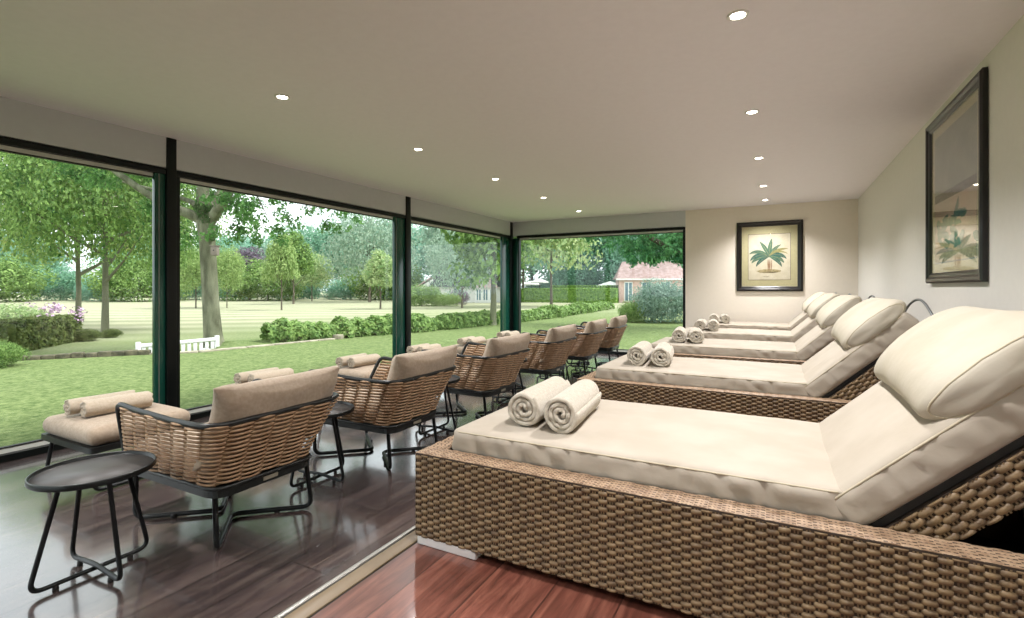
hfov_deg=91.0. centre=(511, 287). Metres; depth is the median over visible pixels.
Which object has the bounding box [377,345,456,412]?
cushion
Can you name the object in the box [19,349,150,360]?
stone edging
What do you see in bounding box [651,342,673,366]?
rolled towel
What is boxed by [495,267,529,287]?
shrub
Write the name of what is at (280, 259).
tree
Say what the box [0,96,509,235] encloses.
wall
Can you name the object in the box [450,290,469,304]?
shrub
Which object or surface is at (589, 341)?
chair backrest
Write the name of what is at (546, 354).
chair backrest
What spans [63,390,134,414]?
rolled towel
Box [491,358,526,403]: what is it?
side table
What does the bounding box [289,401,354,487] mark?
side table
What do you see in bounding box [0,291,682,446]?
lawn
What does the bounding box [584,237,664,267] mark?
tree
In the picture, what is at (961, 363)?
headrest pillow
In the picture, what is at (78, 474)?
side table
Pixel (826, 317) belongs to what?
headrest pillow
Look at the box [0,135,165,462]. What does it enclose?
window
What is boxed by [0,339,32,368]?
shrub
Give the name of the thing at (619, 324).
cushion
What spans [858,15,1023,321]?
wall
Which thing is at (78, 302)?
tree
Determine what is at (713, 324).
rolled towel
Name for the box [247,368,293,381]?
rolled towel
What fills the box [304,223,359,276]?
tree
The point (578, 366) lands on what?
side table
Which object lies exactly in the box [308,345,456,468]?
wicker armchair
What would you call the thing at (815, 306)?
headrest pillow
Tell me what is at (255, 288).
shrub
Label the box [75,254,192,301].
shrub
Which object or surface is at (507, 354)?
cushion
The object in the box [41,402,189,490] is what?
footstool
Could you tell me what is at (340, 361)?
rolled towel
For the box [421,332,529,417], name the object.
wicker armchair
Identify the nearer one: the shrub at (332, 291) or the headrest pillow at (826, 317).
the headrest pillow at (826, 317)
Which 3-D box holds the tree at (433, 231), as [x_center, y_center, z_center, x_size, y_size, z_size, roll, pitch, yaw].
[-9.751,-7.161,88.847,14.774,19.142,13.846,0,0,-24]
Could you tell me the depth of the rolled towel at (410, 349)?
6.07 m
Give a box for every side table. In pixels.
[25,451,156,593]
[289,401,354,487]
[416,375,459,435]
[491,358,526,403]
[539,362,569,380]
[571,360,597,370]
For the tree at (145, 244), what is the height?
13.767 m
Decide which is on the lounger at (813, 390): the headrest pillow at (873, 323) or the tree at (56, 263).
the headrest pillow at (873, 323)
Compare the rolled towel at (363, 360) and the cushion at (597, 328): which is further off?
the cushion at (597, 328)
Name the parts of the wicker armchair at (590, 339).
rail, leg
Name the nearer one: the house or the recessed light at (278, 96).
the recessed light at (278, 96)
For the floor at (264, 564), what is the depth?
2.42 m
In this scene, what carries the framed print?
attached to the wall at (830, 228)
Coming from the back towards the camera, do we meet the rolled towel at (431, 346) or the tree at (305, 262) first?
the tree at (305, 262)
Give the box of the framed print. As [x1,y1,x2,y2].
[737,219,802,290]
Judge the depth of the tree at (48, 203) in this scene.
21.31 m
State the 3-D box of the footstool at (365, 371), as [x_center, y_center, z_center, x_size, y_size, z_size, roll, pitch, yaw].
[-1.562,0.999,5.260,0.660,0.398,0.580,0,0,28]
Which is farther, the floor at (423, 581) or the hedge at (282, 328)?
the hedge at (282, 328)
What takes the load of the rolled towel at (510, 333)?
on the footstool
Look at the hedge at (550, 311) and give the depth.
22.67 m
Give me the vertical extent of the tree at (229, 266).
6.700 m
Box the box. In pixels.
[209,245,220,255]
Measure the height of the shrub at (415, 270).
6.348 m
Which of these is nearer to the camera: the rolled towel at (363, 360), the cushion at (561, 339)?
the rolled towel at (363, 360)
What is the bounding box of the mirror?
[925,67,987,282]
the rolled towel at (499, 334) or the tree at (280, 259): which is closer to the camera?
the rolled towel at (499, 334)
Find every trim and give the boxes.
[165,137,176,406]
[282,530,417,617]
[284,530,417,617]
[405,196,410,352]
[510,222,512,330]
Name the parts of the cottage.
pane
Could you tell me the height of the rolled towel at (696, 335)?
0.123 m
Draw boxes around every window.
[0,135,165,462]
[177,170,405,420]
[411,216,509,331]
[513,226,684,354]
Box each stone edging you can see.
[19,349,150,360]
[149,334,343,354]
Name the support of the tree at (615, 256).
on the lawn
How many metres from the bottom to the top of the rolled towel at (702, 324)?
0.123 m
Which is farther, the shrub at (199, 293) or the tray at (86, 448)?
the shrub at (199, 293)
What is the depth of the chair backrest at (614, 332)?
7.58 m
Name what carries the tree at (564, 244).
on the lawn
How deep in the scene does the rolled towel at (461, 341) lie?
7.02 m
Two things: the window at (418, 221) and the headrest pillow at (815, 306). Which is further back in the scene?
the window at (418, 221)
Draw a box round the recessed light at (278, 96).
[274,94,289,99]
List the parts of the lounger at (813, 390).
seat mattress, panel, backrest, backrest mattress, handle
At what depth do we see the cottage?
70.38 m
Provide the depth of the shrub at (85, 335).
19.27 m
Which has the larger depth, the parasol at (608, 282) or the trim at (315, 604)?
the parasol at (608, 282)
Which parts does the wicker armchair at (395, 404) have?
leg, rail, leg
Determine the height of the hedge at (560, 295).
2.287 m
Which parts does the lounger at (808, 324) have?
seat mattress, backrest mattress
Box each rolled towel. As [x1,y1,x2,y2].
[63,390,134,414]
[80,391,152,416]
[233,367,278,383]
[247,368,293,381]
[335,353,366,366]
[347,354,379,367]
[406,343,429,353]
[417,344,440,351]
[457,336,473,344]
[466,336,485,342]
[496,330,509,337]
[505,331,519,335]
[508,376,570,425]
[543,379,600,433]
[627,341,653,365]
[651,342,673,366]
[672,326,687,341]
[689,327,703,342]
[694,319,707,329]
[708,319,718,330]
[709,313,718,320]
[720,314,730,322]
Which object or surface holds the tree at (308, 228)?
on the lawn
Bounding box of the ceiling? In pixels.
[0,0,1023,221]
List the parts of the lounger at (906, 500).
panel, seat mattress, panel, backrest mattress, backrest, panel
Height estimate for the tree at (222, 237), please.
17.015 m
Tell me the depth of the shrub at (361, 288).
84.37 m
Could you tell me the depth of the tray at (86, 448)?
3.02 m
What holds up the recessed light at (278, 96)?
in the ceiling
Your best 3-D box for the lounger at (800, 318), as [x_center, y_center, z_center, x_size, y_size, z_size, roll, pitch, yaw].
[3.737,0.504,7.441,2.042,0.892,0.942,0,0,28]
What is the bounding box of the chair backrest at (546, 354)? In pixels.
[521,335,575,369]
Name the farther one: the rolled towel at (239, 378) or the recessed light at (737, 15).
the rolled towel at (239, 378)
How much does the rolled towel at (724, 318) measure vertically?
0.125 m
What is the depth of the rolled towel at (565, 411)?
1.84 m
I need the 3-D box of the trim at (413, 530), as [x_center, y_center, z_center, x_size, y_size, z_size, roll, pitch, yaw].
[0.385,1.077,3.357,0.077,0.247,11.495,0,0,28]
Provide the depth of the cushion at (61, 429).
3.08 m
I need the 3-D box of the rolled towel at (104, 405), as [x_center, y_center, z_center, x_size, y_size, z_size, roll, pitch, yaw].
[-2.556,0.750,3.264,0.112,0.103,0.372,0,0,34]
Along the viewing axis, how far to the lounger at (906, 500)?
1.42 m
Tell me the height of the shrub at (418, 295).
2.846 m
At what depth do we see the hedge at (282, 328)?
13.57 m
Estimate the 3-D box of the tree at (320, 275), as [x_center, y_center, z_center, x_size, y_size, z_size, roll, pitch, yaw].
[-31.528,-1.839,79.310,7.797,8.082,7.054,0,0,36]
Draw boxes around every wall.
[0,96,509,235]
[513,199,857,327]
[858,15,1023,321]
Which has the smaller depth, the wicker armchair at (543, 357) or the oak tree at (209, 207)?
the wicker armchair at (543, 357)
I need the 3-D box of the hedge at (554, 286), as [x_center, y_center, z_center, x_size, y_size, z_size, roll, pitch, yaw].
[11.217,0.879,73.530,11.522,2.709,1.377,0,0,20]
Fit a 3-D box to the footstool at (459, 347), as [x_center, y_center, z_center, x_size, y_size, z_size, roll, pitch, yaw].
[-0.543,0.999,7.188,0.660,0.398,0.580,0,0,28]
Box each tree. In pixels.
[0,152,235,331]
[0,153,150,322]
[0,235,74,295]
[46,160,363,348]
[80,244,151,297]
[180,246,219,307]
[193,232,249,277]
[216,245,245,307]
[218,234,271,258]
[231,246,265,299]
[250,218,350,283]
[252,241,319,297]
[259,234,299,309]
[263,221,335,295]
[273,229,314,303]
[294,251,336,300]
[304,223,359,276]
[319,210,425,301]
[323,221,434,277]
[361,249,391,308]
[411,225,436,276]
[418,225,459,272]
[422,228,496,307]
[440,229,538,324]
[488,240,564,287]
[521,237,602,304]
[521,237,634,280]
[521,239,604,285]
[580,233,682,268]
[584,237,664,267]
[600,234,682,277]
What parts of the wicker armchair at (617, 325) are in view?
leg, rail, leg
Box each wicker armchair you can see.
[115,366,339,549]
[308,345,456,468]
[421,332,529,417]
[494,324,576,390]
[535,318,606,376]
[566,315,627,364]
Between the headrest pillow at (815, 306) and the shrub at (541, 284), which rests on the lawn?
the shrub at (541, 284)
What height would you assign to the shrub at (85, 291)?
4.597 m
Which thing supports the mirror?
attached to the wall at (891, 211)
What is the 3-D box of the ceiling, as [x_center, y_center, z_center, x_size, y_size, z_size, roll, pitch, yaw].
[-0.189,-1.435,3.663,6.240,0.250,12.100,0,0,28]
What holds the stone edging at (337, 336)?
on the lawn
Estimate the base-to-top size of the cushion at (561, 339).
0.385 m
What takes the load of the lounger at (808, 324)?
on the floor at (423, 581)
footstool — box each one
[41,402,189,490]
[326,363,388,386]
[450,343,485,355]
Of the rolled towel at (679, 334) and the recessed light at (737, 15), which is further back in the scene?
the rolled towel at (679, 334)
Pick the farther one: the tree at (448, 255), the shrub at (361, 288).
the shrub at (361, 288)
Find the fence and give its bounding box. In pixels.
[135,335,218,352]
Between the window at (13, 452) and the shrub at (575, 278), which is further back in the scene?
the shrub at (575, 278)
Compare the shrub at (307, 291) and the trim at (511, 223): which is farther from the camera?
the shrub at (307, 291)
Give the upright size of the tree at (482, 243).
6.510 m
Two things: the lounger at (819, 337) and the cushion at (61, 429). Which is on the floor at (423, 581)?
the lounger at (819, 337)
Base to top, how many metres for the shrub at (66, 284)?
6.348 m
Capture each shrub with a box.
[0,253,59,301]
[0,302,87,322]
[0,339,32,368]
[30,265,90,300]
[73,278,128,300]
[74,328,103,341]
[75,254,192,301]
[101,328,123,337]
[180,283,201,299]
[218,256,314,300]
[218,283,251,299]
[269,273,325,298]
[323,276,365,299]
[338,260,423,300]
[377,270,426,297]
[411,283,442,305]
[430,292,460,305]
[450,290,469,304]
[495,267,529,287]
[524,277,549,289]
[541,259,603,287]
[594,255,642,283]
[617,300,648,322]
[628,277,682,322]
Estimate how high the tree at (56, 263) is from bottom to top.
13.824 m
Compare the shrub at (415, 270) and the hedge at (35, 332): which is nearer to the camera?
the hedge at (35, 332)
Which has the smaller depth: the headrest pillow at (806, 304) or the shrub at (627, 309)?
the headrest pillow at (806, 304)
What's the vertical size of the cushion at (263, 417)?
0.385 m
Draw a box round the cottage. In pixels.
[605,261,682,302]
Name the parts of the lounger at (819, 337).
seat mattress, panel, backrest mattress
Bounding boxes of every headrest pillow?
[802,292,826,311]
[807,293,839,317]
[815,295,861,327]
[831,298,906,348]
[874,306,1023,420]
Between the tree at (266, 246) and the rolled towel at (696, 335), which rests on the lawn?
the tree at (266, 246)
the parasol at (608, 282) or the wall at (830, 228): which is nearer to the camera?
the wall at (830, 228)
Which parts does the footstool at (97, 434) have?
leg, leg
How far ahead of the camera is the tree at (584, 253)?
93.39 m
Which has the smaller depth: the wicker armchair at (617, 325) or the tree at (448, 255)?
the wicker armchair at (617, 325)
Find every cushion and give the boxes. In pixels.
[43,402,189,445]
[192,366,339,470]
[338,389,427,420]
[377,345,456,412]
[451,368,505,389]
[476,332,529,381]
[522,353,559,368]
[539,324,576,361]
[580,318,606,349]
[605,315,626,341]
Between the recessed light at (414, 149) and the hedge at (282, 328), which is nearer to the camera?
the recessed light at (414, 149)
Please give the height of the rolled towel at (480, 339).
0.103 m
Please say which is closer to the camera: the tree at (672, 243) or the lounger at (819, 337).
the lounger at (819, 337)
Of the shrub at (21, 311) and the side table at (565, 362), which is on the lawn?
the shrub at (21, 311)
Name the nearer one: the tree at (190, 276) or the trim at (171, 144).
the trim at (171, 144)
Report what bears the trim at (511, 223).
attached to the wall at (19, 120)
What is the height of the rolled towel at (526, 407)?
0.126 m
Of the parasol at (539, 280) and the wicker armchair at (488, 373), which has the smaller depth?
the wicker armchair at (488, 373)
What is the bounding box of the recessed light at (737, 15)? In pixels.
[727,9,748,20]
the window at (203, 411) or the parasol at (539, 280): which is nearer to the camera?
the window at (203, 411)
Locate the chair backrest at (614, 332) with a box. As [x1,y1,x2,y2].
[578,323,627,347]
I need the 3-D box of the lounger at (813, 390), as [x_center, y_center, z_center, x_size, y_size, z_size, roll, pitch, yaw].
[1.554,0.504,3.313,2.042,0.892,0.942,0,0,28]
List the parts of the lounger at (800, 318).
seat mattress, backrest mattress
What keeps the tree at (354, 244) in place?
on the lawn
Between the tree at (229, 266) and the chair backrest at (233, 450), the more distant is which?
the tree at (229, 266)
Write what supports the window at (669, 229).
in the wall at (830, 228)
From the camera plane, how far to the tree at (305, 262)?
64.24 m
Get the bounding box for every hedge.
[0,314,83,351]
[259,309,499,342]
[496,301,614,321]
[521,287,618,302]
[552,285,617,289]
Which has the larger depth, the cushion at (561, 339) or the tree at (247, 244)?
the tree at (247, 244)
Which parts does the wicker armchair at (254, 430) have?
leg, rail, leg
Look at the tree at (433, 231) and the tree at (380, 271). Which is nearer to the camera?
the tree at (380, 271)
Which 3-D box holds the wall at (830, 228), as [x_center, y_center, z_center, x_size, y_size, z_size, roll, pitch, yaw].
[2.516,0.005,8.822,5.900,2.670,0.150,0,0,28]
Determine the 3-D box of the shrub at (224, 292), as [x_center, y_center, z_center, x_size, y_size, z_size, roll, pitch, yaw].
[-48.338,0.165,86.123,8.308,4.597,8.123,0,0,-22]
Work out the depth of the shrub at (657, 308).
18.84 m
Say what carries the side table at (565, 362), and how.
on the floor at (264, 564)
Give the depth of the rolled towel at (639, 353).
3.42 m
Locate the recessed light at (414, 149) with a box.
[413,148,423,150]
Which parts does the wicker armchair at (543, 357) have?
leg, rail, leg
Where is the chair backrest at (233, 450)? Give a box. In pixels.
[119,396,339,486]
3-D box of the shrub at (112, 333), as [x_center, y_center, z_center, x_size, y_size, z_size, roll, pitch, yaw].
[-16.502,1.870,20.747,0.791,0.438,0.824,0,0,-7]
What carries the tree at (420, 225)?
on the lawn
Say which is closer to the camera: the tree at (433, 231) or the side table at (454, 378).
the side table at (454, 378)
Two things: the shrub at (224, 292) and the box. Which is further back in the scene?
the shrub at (224, 292)
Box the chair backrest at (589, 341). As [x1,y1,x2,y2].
[538,329,605,356]
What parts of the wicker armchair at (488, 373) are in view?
leg, rail, leg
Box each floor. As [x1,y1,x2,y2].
[0,353,622,617]
[311,542,700,617]
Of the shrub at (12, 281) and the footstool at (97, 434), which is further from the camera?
the shrub at (12, 281)
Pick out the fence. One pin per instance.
(138, 345)
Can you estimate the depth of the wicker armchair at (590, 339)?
6.64 m
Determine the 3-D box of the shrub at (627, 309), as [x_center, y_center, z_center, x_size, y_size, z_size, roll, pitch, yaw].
[4.636,0.918,19.312,1.163,0.930,1.212,0,0,-7]
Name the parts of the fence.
leg, leg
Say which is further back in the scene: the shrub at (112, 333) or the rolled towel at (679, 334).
the shrub at (112, 333)
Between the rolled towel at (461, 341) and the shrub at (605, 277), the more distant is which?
the shrub at (605, 277)
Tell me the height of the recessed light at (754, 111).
0.007 m
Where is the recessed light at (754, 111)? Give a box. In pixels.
[745,109,759,114]
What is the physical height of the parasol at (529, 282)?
3.400 m
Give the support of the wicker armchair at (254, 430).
on the floor at (264, 564)
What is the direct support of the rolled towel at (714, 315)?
on the lounger at (800, 318)
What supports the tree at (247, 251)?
on the lawn
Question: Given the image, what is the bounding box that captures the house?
[414,248,499,302]
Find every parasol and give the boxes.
[524,281,538,284]
[531,278,548,287]
[597,281,615,286]
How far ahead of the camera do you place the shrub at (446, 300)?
56.27 m
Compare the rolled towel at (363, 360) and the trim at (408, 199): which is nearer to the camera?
the rolled towel at (363, 360)
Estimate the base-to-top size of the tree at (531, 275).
22.945 m
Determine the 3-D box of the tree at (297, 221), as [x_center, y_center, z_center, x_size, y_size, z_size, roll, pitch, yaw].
[-53.295,-7.915,136.790,32.081,20.650,29.561,0,0,0]
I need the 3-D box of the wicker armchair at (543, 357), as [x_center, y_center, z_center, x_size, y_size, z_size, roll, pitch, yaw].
[0.236,0.816,5.920,0.918,0.768,0.781,0,0,28]
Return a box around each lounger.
[415,306,1023,617]
[577,298,933,422]
[651,295,875,364]
[671,293,850,342]
[693,292,836,330]
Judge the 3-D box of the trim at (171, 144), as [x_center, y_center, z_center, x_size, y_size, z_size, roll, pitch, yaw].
[-3.030,-0.055,4.430,0.122,2.510,0.080,0,0,28]

